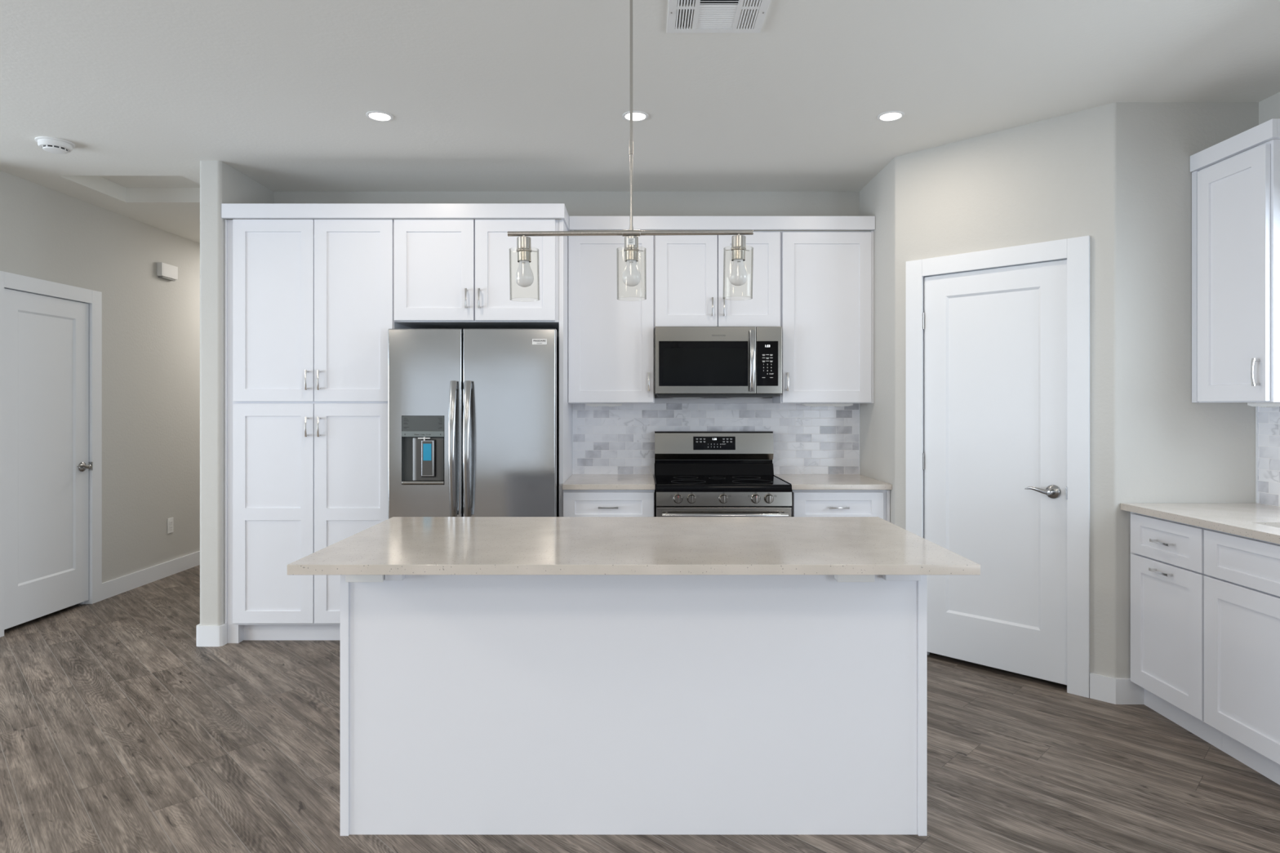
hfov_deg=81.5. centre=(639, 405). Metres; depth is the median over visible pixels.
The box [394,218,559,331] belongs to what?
upper cabinet
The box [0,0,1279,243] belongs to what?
ceiling
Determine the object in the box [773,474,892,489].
countertop
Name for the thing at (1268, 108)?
wall
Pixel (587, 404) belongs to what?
under-cabinet light
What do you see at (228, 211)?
crown molding
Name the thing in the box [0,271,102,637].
door
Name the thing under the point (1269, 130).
crown molding
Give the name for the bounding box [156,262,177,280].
door chime
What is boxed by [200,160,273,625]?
wall partition
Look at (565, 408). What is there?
end panel
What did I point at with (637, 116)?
recessed light
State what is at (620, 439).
tile backsplash
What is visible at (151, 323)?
wall
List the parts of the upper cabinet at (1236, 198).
handle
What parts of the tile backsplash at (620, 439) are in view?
edge trim, edge trim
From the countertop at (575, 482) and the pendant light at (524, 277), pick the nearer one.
the pendant light at (524, 277)
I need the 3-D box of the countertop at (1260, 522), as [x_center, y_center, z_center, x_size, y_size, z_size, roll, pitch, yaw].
[2.506,0.461,2.395,0.630,0.030,1.990,0,0,0]
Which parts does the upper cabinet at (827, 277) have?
handle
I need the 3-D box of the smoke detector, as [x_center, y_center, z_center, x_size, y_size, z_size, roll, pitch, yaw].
[-3.072,-1.358,3.905,0.166,0.050,0.166,0,0,0]
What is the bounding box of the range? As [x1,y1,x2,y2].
[653,431,791,516]
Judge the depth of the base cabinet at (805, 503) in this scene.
4.21 m
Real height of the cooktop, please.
0.045 m
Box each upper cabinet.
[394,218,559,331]
[568,235,654,403]
[654,231,780,327]
[772,230,874,403]
[1191,139,1279,402]
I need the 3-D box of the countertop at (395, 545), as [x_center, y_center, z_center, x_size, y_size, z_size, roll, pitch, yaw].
[-0.018,0.461,2.526,1.941,0.029,0.893,0,0,0]
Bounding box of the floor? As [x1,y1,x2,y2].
[0,564,1279,852]
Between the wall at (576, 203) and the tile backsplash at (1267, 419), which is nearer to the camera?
the tile backsplash at (1267, 419)
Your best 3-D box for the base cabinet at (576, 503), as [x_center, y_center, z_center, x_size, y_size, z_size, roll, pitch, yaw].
[-0.177,0.919,4.486,0.520,0.882,0.629,0,0,0]
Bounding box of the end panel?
[559,219,572,516]
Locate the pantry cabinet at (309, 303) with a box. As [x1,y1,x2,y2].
[224,218,413,643]
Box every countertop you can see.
[287,516,980,574]
[562,474,655,489]
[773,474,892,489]
[1120,502,1279,544]
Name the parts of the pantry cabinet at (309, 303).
door, door, handle, handle, handle, handle, door, door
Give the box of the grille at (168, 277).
[158,275,175,280]
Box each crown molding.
[221,203,875,231]
[1190,118,1279,172]
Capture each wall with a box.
[0,170,199,582]
[273,191,859,398]
[859,102,1258,678]
[1258,92,1279,145]
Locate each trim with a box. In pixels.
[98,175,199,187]
[654,398,772,403]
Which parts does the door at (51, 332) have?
handle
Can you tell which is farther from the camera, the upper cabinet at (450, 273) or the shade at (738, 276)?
the upper cabinet at (450, 273)
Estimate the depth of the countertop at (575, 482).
4.32 m
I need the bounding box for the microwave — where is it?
[654,326,782,398]
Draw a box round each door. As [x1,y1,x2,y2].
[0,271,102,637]
[906,235,1089,697]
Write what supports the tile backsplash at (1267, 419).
attached to the wall at (1268, 108)
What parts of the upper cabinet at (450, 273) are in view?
door, handle, handle, door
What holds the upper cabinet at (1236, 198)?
attached to the wall at (1268, 108)
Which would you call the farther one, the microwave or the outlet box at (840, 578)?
the microwave
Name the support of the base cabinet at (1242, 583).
on the floor
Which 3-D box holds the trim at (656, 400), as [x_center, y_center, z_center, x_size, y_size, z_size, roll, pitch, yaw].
[0.470,-0.029,4.795,0.765,0.034,0.030,0,0,0]
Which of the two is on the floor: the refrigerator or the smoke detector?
the refrigerator
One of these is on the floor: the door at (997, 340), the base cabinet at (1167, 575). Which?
the base cabinet at (1167, 575)
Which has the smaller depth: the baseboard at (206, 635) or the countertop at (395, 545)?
the countertop at (395, 545)
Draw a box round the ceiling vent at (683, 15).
[666,0,770,32]
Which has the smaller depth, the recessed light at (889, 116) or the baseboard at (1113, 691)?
the baseboard at (1113, 691)
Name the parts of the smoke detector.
mounting plate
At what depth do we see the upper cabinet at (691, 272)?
4.50 m
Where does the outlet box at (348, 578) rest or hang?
attached to the base cabinet at (471, 704)
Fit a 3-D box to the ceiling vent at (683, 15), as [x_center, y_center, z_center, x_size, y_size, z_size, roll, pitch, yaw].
[0.271,-1.377,2.568,0.345,0.012,0.347,0,0,0]
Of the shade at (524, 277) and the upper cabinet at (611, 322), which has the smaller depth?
the shade at (524, 277)
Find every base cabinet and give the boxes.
[340,574,927,835]
[563,489,654,516]
[790,489,889,522]
[1130,511,1222,751]
[1204,528,1279,785]
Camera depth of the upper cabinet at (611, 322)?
4.51 m
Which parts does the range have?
knob, knob, knob, control panel, oven door, oven handle, knob, knob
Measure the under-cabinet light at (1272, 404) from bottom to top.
0.020 m
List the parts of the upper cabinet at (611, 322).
handle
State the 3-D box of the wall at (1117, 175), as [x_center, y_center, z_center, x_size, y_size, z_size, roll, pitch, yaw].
[1.984,-0.011,3.965,0.556,2.743,1.995,0,0,-45]
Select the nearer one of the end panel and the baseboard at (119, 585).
the end panel
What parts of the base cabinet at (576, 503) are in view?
handle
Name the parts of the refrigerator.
spout, door, paddle frame, handle, handle, door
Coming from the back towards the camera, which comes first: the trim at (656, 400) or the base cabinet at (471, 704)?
the trim at (656, 400)
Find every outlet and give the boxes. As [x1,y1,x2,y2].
[167,517,173,533]
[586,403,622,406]
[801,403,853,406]
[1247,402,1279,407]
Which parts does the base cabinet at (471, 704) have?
panel, panel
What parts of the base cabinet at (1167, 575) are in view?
handle, handle, door, drawer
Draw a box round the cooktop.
[653,474,791,492]
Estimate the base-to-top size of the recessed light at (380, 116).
0.005 m
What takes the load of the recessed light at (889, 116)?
in the ceiling
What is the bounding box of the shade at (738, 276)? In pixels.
[722,234,753,297]
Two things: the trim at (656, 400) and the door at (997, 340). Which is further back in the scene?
the trim at (656, 400)
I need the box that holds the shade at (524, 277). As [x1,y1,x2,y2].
[509,235,539,300]
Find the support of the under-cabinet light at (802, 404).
attached to the upper cabinet at (827, 277)
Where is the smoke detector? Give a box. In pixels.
[35,136,75,154]
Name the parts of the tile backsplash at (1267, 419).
edge trim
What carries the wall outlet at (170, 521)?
attached to the wall at (151, 323)
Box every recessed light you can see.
[365,111,393,121]
[622,111,648,121]
[877,111,904,121]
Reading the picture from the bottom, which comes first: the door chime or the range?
the range
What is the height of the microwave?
0.424 m
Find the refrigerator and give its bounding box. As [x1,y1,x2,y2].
[388,328,559,519]
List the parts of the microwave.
handle, keypad glass, control panel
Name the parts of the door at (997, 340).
handle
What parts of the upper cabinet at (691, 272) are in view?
door, handle, handle, door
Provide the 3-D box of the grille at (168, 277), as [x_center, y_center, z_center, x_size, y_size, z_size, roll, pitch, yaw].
[-3.747,-1.004,5.890,0.032,0.012,0.160,0,0,0]
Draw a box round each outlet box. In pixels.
[345,574,384,582]
[834,574,875,582]
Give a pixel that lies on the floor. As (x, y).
(120, 733)
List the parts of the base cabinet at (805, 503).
handle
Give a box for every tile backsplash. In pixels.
[572,403,859,475]
[1255,402,1279,506]
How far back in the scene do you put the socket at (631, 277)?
2.38 m
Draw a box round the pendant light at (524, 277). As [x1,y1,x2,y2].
[506,0,753,300]
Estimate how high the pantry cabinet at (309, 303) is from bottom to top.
2.420 m
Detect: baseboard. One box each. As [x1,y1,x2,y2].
[102,551,199,599]
[195,623,226,646]
[1089,672,1143,704]
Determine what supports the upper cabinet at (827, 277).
attached to the wall at (576, 203)

